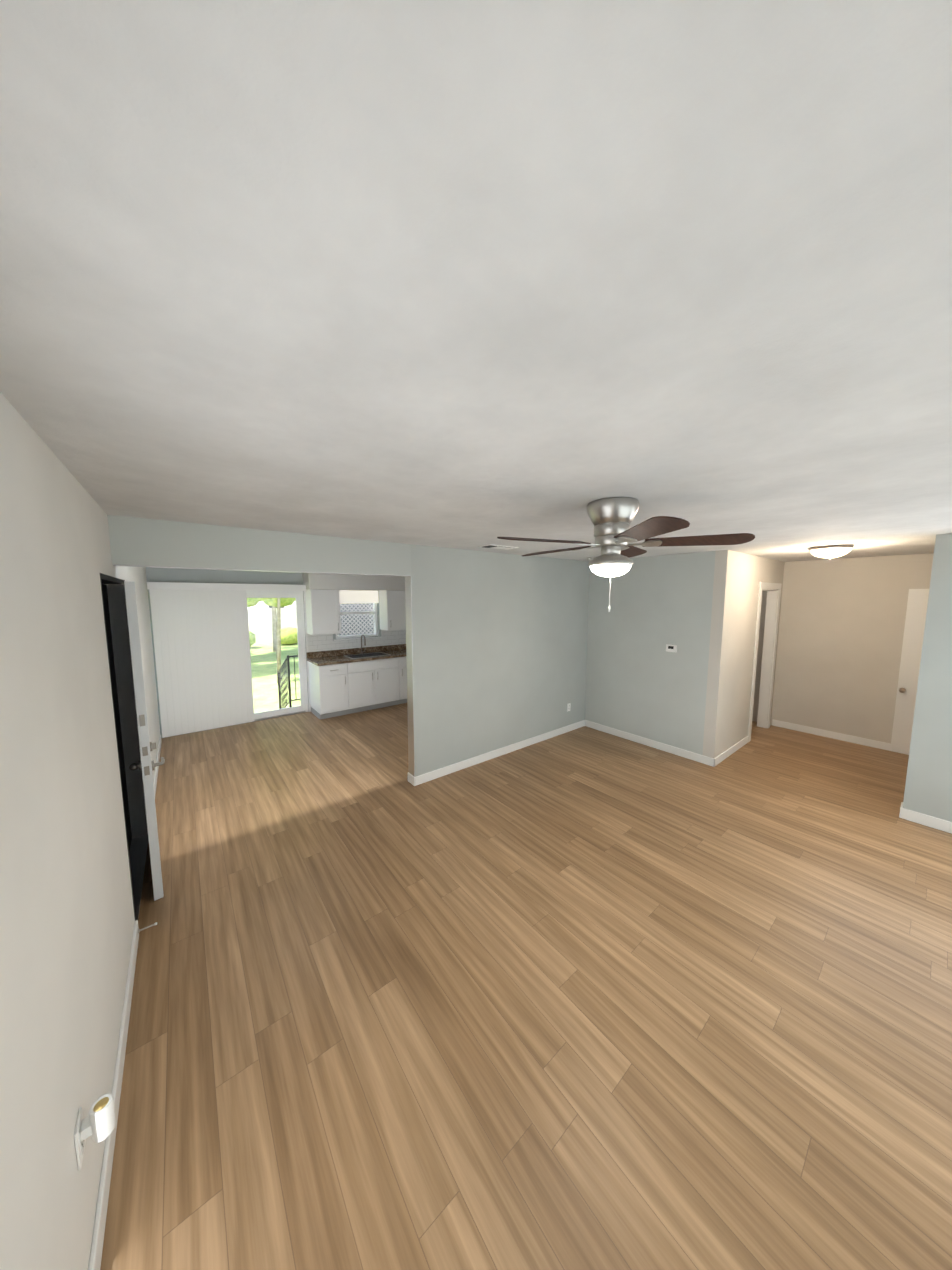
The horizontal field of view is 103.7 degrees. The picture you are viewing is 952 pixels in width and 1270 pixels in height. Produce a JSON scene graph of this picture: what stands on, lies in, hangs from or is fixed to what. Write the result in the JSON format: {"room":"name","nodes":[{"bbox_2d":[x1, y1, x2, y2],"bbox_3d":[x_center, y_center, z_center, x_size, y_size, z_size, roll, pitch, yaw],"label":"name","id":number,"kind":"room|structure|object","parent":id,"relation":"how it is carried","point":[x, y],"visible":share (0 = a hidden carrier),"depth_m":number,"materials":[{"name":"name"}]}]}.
{"room":"living room","nodes":[
{"label":"living room","id":0,"kind":"room"},
{"bbox_2d":[0,392,159,1269],"bbox_3d":[-2.052,0.512,2.036,0.140,2.440,7.740,-5,7,-38],"label":"wall","id":1,"kind":"structure","parent":0,"point":[67,920],"depth_m":1.04,"materials":[{"name":"white paint"}]},
{"bbox_2d":[74,1106,85,1170],"bbox_3d":[-1.099,1.398,1.039,0.008,0.114,0.070,-5,7,-38],"label":"electrical outlet","id":2,"kind":"object","parent":1,"relation":"attached to","point":[80,1146],"visible":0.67,"depth_m":1.02,"materials":[{"name":"white plastic"}]},
{"bbox_2d":[80,1093,115,1142],"bbox_3d":[-1.070,1.376,1.060,0.065,0.092,0.048,-5,7,-38],"label":"night light","id":3,"kind":"object","parent":2,"relation":"attached to","point":[98,1123],"visible":1,"depth_m":1.05,"materials":[{"name":"white plastic"}]},
{"bbox_2d":[88,920,138,1269],"bbox_3d":[-0.814,1.825,0.725,0.013,0.095,3.648,-5,7,-38],"label":"baseboard","id":4,"kind":"structure","parent":1,"relation":"attached to","point":[120,1059],"depth_m":1.31,"materials":[{"name":"white wood"}]},
{"bbox_2d":[102,584,131,850],"bbox_3d":[-2.412,0.670,2.432,0.035,2.005,1.114,-5,7,-38],"label":"storm door","id":5,"kind":"structure","parent":1,"relation":"in","point":[115,697],"depth_m":2.79,"materials":[{"name":"black paint"}]},
{"bbox_2d":[100,573,147,919],"bbox_3d":[-2.373,0.659,2.462,0.144,2.060,1.180,-5,7,-38],"label":"door frame","id":6,"kind":"structure","parent":1,"relation":"attached to","point":[137,852],"depth_m":2.88,"materials":[{"name":"black paint"}]},
{"bbox_2d":[124,581,164,900],"bbox_3d":[-2.321,0.654,2.648,0.172,2.020,0.914,-5,7,-38],"label":"entry door","id":7,"kind":"structure","parent":1,"relation":"in","point":[146,765],"depth_m":2.29,"materials":[{"name":"white wood"}]},
{"bbox_2d":[138,922,156,932],"bbox_3d":[-1.879,1.673,2.139,0.083,0.024,0.024,-5,7,-38],"label":"door stop","id":8,"kind":"object","parent":1,"relation":"attached to","point":[147,927],"visible":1,"depth_m":2.14,"materials":[{"name":"silver metal"}]},
{"bbox_2d":[153,735,161,795],"bbox_3d":[-3.451,1.486,4.036,0.013,0.095,2.478,-5,7,-38],"label":"baseboard","id":9,"kind":"structure","parent":1,"relation":"attached to","point":[160,741],"depth_m":4.09,"materials":[{"name":"white wood"}]},
{"bbox_2d":[146,567,386,737],"bbox_3d":[-2.411,0.046,6.588,5.260,2.440,0.120,-5,7,-38],"label":"wall","id":10,"kind":"structure","parent":0,"point":[177,575],"depth_m":5.39,"materials":[{"name":"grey paint"}]},
{"bbox_2d":[147,582,306,737],"bbox_3d":[-3.510,0.293,5.543,1.925,2.090,0.125,-5,7,-38],"label":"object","id":11,"kind":"object","parent":10,"relation":"attached to","point":[202,652],"visible":1,"depth_m":5.27,"materials":[{"name":"white plastic"}]},
{"bbox_2d":[170,590,310,736],"bbox_3d":[-3.575,0.340,5.678,1.907,2.040,0.122,-5,7,-38],"label":"sliding glass door","id":12,"kind":"structure","parent":10,"relation":"in","point":[302,646],"depth_m":6.10,"materials":[{"name":"white plastic"}]},
{"bbox_2d":[305,589,340,634],"bbox_3d":[-2.517,-0.382,6.153,0.450,0.720,0.343,-5,7,-38],"label":"upper cabinet","id":13,"kind":"object","parent":10,"relation":"attached to","point":[322,612],"depth_m":6.02,"materials":[{"name":"white wood"}]},
{"bbox_2d":[303,573,404,590],"bbox_3d":[-1.502,-0.968,6.901,3.080,0.288,0.360,-5,7,-38],"label":"soffit beam","id":14,"kind":"structure","parent":10,"relation":"attached to","point":[314,581],"depth_m":6.22,"materials":[{"name":"white paint"}]},
{"bbox_2d":[308,630,405,651],"bbox_3d":[-1.838,0.054,6.963,2.460,0.313,0.006,-5,7,-38],"label":"backsplash","id":15,"kind":"structure","parent":10,"relation":"attached to","point":[323,642],"depth_m":6.68,"materials":[{"name":"tile"}]},
{"bbox_2d":[334,590,381,640],"bbox_3d":[-2.147,-0.360,6.722,0.870,0.870,0.135,-5,7,-38],"label":"kitchen window","id":16,"kind":"structure","parent":10,"relation":"in","point":[363,597],"depth_m":6.72,"materials":[{"name":"white plastic"}]},
{"bbox_2d":[379,590,405,630],"bbox_3d":[-1.510,-0.464,6.947,0.459,0.720,0.343,-5,7,-38],"label":"upper cabinet","id":17,"kind":"object","parent":10,"relation":"attached to","point":[392,610],"depth_m":6.79,"materials":[{"name":"white wood"}]},
{"bbox_2d":[0,0,951,561],"bbox_3d":[1.865,-0.863,2.898,7.480,0.120,4.440,-5,7,-38],"label":"ceiling","id":18,"kind":"structure","parent":0,"point":[464,274],"depth_m":0.57,"materials":[{"name":"white paint"}]},
{"bbox_2d":[478,544,517,549],"bbox_3d":[0.230,-0.885,3.774,0.380,0.012,0.180,-5,7,-38],"label":"ceiling vent","id":19,"kind":"object","parent":18,"relation":"in","point":[497,546],"visible":1,"depth_m":3.74,"materials":[{"name":"white plastic"}]},
{"bbox_2d":[497,497,754,611],"bbox_3d":[0.707,-0.425,2.088,1.272,0.584,1.224,-5,7,-38],"label":"ceiling fan","id":20,"kind":"object","parent":18,"relation":"hanging from","point":[611,518],"visible":1,"depth_m":1.94,"materials":[{"name":"silver metal"}]},
{"bbox_2d":[809,545,853,558],"bbox_3d":[3.591,-0.830,3.788,0.330,0.125,0.330,-5,7,-38],"label":"light","id":21,"kind":"object","parent":18,"relation":"attached to","point":[830,551],"visible":1,"depth_m":3.70,"materials":[{"name":"white glass"}]},
{"bbox_2d":[411,544,589,776],"bbox_3d":[1.394,0.167,5.399,5.260,2.440,0.120,-5,7,-38],"label":"wall","id":22,"kind":"structure","parent":0,"point":[499,642],"depth_m":4.36,"materials":[{"name":"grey paint"}]},
{"bbox_2d":[112,564,414,776],"bbox_3d":[-1.490,0.502,3.136,2.100,2.045,0.124,-5,7,-38],"label":"trim","id":23,"kind":"structure","parent":22,"relation":"attached to","point":[409,651],"depth_m":3.73,"materials":[{"name":"grey paint"}]},
{"bbox_2d":[107,515,410,575],"bbox_3d":[-1.490,-0.664,3.017,2.100,0.300,0.120,-5,7,-38],"label":"header beam","id":24,"kind":"structure","parent":23,"relation":"on","point":[142,541],"depth_m":2.76,"materials":[{"name":"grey paint"}]},
{"bbox_2d":[408,720,583,785],"bbox_3d":[0.496,1.413,4.744,2.913,0.095,0.047,-5,7,-38],"label":"baseboard","id":25,"kind":"structure","parent":22,"relation":"attached to","point":[432,775],"depth_m":4.44,"materials":[{"name":"white wood"}]},
{"bbox_2d":[100,703,951,1269],"bbox_3d":[0.895,1.544,4.425,7.900,0.100,8.000,-5,7,-38],"label":"floor","id":26,"kind":"structure","parent":0,"point":[584,999],"depth_m":1.75,"materials":[{"name":"brown wood"}]},
{"bbox_2d":[308,661,351,719],"bbox_3d":[-2.416,0.873,6.193,0.499,0.876,0.619,-5,7,-38],"label":"base cabinet","id":27,"kind":"object","parent":26,"relation":"on","point":[343,689],"depth_m":5.97,"materials":[{"name":"white wood"}]},
{"bbox_2d":[352,657,403,712],"bbox_3d":[-1.910,0.832,6.592,1.028,0.876,0.619,-5,7,-38],"label":"base cabinet","id":28,"kind":"object","parent":26,"relation":"on","point":[379,683],"depth_m":6.39,"materials":[{"name":"white wood"}]},
{"bbox_2d":[307,644,405,665],"bbox_3d":[-1.640,0.305,6.737,2.500,0.138,0.643,-5,7,-38],"label":"countertop","id":29,"kind":"structure","parent":28,"relation":"on","point":[323,658],"depth_m":6.43,"materials":[{"name":"stone"}]},
{"bbox_2d":[360,635,365,653],"bbox_3d":[-1.985,0.164,6.664,0.105,0.356,0.208,-5,7,-38],"label":"faucet","id":30,"kind":"object","parent":29,"relation":"on","point":[364,644],"visible":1,"depth_m":6.69,"materials":[{"name":"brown metal"}]},
{"bbox_2d":[344,652,389,658],"bbox_3d":[-1.899,0.354,6.528,0.690,0.006,0.420,-5,7,-38],"label":"sink","id":31,"kind":"object","parent":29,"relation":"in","point":[364,655],"visible":0.96,"depth_m":6.51,"materials":[{"name":"silver metal"}]},
{"bbox_2d":[404,657,406,702],"bbox_3d":[-1.373,0.789,7.015,0.578,0.876,0.619,-5,7,-38],"label":"base cabinet","id":32,"kind":"object","parent":26,"relation":"on","point":[405,661],"depth_m":6.71,"materials":[{"name":"white wood"}]},
{"bbox_2d":[585,551,715,754],"bbox_3d":[2.193,0.216,4.924,0.120,2.440,1.620,-5,7,-38],"label":"wall","id":33,"kind":"structure","parent":0,"point":[641,681],"depth_m":4.74,"materials":[{"name":"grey paint"}]},
{"bbox_2d":[584,720,715,766],"bbox_3d":[2.191,1.393,4.939,0.013,0.095,1.723,-5,7,-38],"label":"baseboard","id":34,"kind":"structure","parent":33,"relation":"attached to","point":[703,759],"depth_m":4.80,"materials":[{"name":"white wood"}]},
{"bbox_2d":[666,644,676,651],"bbox_3d":[2.383,0.163,4.558,0.026,0.086,0.120,-5,7,-38],"label":"thermostat","id":35,"kind":"object","parent":33,"relation":"attached to","point":[671,648],"visible":1,"depth_m":4.55,"materials":[{"name":"white plastic"}]},
{"bbox_2d":[702,550,784,757],"bbox_3d":[3.564,0.218,4.901,2.240,2.440,0.120,-5,7,-38],"label":"wall","id":36,"kind":"structure","parent":0,"point":[738,577],"depth_m":4.38,"materials":[{"name":"beige paint"}]},
{"bbox_2d":[712,736,748,764],"bbox_3d":[3.182,1.424,4.635,1.140,0.095,0.013,-5,7,-38],"label":"baseboard","id":37,"kind":"structure","parent":36,"relation":"attached to","point":[741,743],"depth_m":4.59,"materials":[{"name":"white wood"}]},
{"bbox_2d":[748,582,781,741],"bbox_3d":[3.969,0.344,5.226,0.950,2.125,0.136,-5,7,-38],"label":"door frame","id":38,"kind":"structure","parent":36,"relation":"attached to","point":[773,590],"depth_m":5.42,"materials":[{"name":"white wood"}]},
{"bbox_2d":[752,553,933,742],"bbox_3d":[4.750,0.177,5.302,0.120,2.440,4.200,-5,7,-38],"label":"wall","id":39,"kind":"structure","parent":0,"point":[840,636],"depth_m":5.00,"materials":[{"name":"beige paint"}]},
{"bbox_2d":[772,719,890,750],"bbox_3d":[5.241,1.418,4.697,0.013,0.095,2.447,-5,7,-38],"label":"baseboard","id":40,"kind":"structure","parent":39,"relation":"attached to","point":[839,736],"depth_m":5.11,"materials":[{"name":"white wood"}]},
{"bbox_2d":[890,589,928,754],"bbox_3d":[5.443,0.487,4.251,0.123,2.022,0.836,-5,7,-38],"label":"hall door","id":41,"kind":"structure","parent":39,"relation":"in","point":[915,620],"depth_m":4.53,"materials":[{"name":"white wood"}]},
{"bbox_2d":[903,533,951,821],"bbox_3d":[4.116,0.434,2.798,0.120,2.440,1.040,-5,7,-38],"label":"wall","id":42,"kind":"structure","parent":0,"point":[928,787],"depth_m":3.10,"materials":[{"name":"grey paint"}]},
{"bbox_2d":[899,803,951,833],"bbox_3d":[4.052,1.603,2.895,0.017,0.095,1.023,-5,7,-38],"label":"baseboard","id":43,"kind":"structure","parent":42,"relation":"attached to","point":[937,823],"depth_m":3.17,"materials":[{"name":"white wood"}]},
{"label":"outside","id":44,"kind":"structure","parent":0,"visible":0},
{"bbox_2d":[250,643,300,712],"bbox_3d":[-19.849,-0.873,32.684,70.000,0.150,62.380,-5,7,-38],"label":"ground","id":45,"kind":"structure","parent":44,"point":[266,676],"depth_m":11.24,"materials":[{"name":"green plant"}]},
{"bbox_2d":[247,601,295,633],"bbox_3d":[-11.837,-3.130,26.253,8.700,5.650,8.800,-5,7,-38],"label":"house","id":46,"kind":"structure","parent":45,"relation":"on","point":[259,604],"depth_m":21.16,"materials":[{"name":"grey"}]},
{"bbox_2d":[248,607,296,643],"bbox_3d":[-10.527,-0.495,19.275,48.000,1.830,0.070,-5,7,-38],"label":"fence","id":47,"kind":"object","parent":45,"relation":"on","point":[261,624],"depth_m":19.07,"materials":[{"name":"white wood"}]},
{"bbox_2d":[247,598,297,683],"bbox_3d":[-8.655,-3.782,12.164,22.223,10.151,11.530,-5,7,-38],"label":"trees","id":48,"kind":"object","parent":45,"relation":"on","point":[288,631],"depth_m":11.52,"materials":[{"name":"green plant"}]},
{"bbox_2d":[277,655,299,708],"bbox_3d":[-3.340,0.975,7.226,0.706,1.360,0.952,-5,7,-38],"label":"railing","id":49,"kind":"object","parent":45,"relation":"on","point":[287,679],"depth_m":6.84,"materials":[{"name":"black metal"}]},
{"bbox_2d":[338,603,373,635],"bbox_3d":[-2.209,0.062,7.847,1.950,3.050,0.030,-5,7,-38],"label":"lattice panel","id":50,"kind":"object","parent":45,"relation":"on","point":[363,618],"depth_m":7.61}
]}

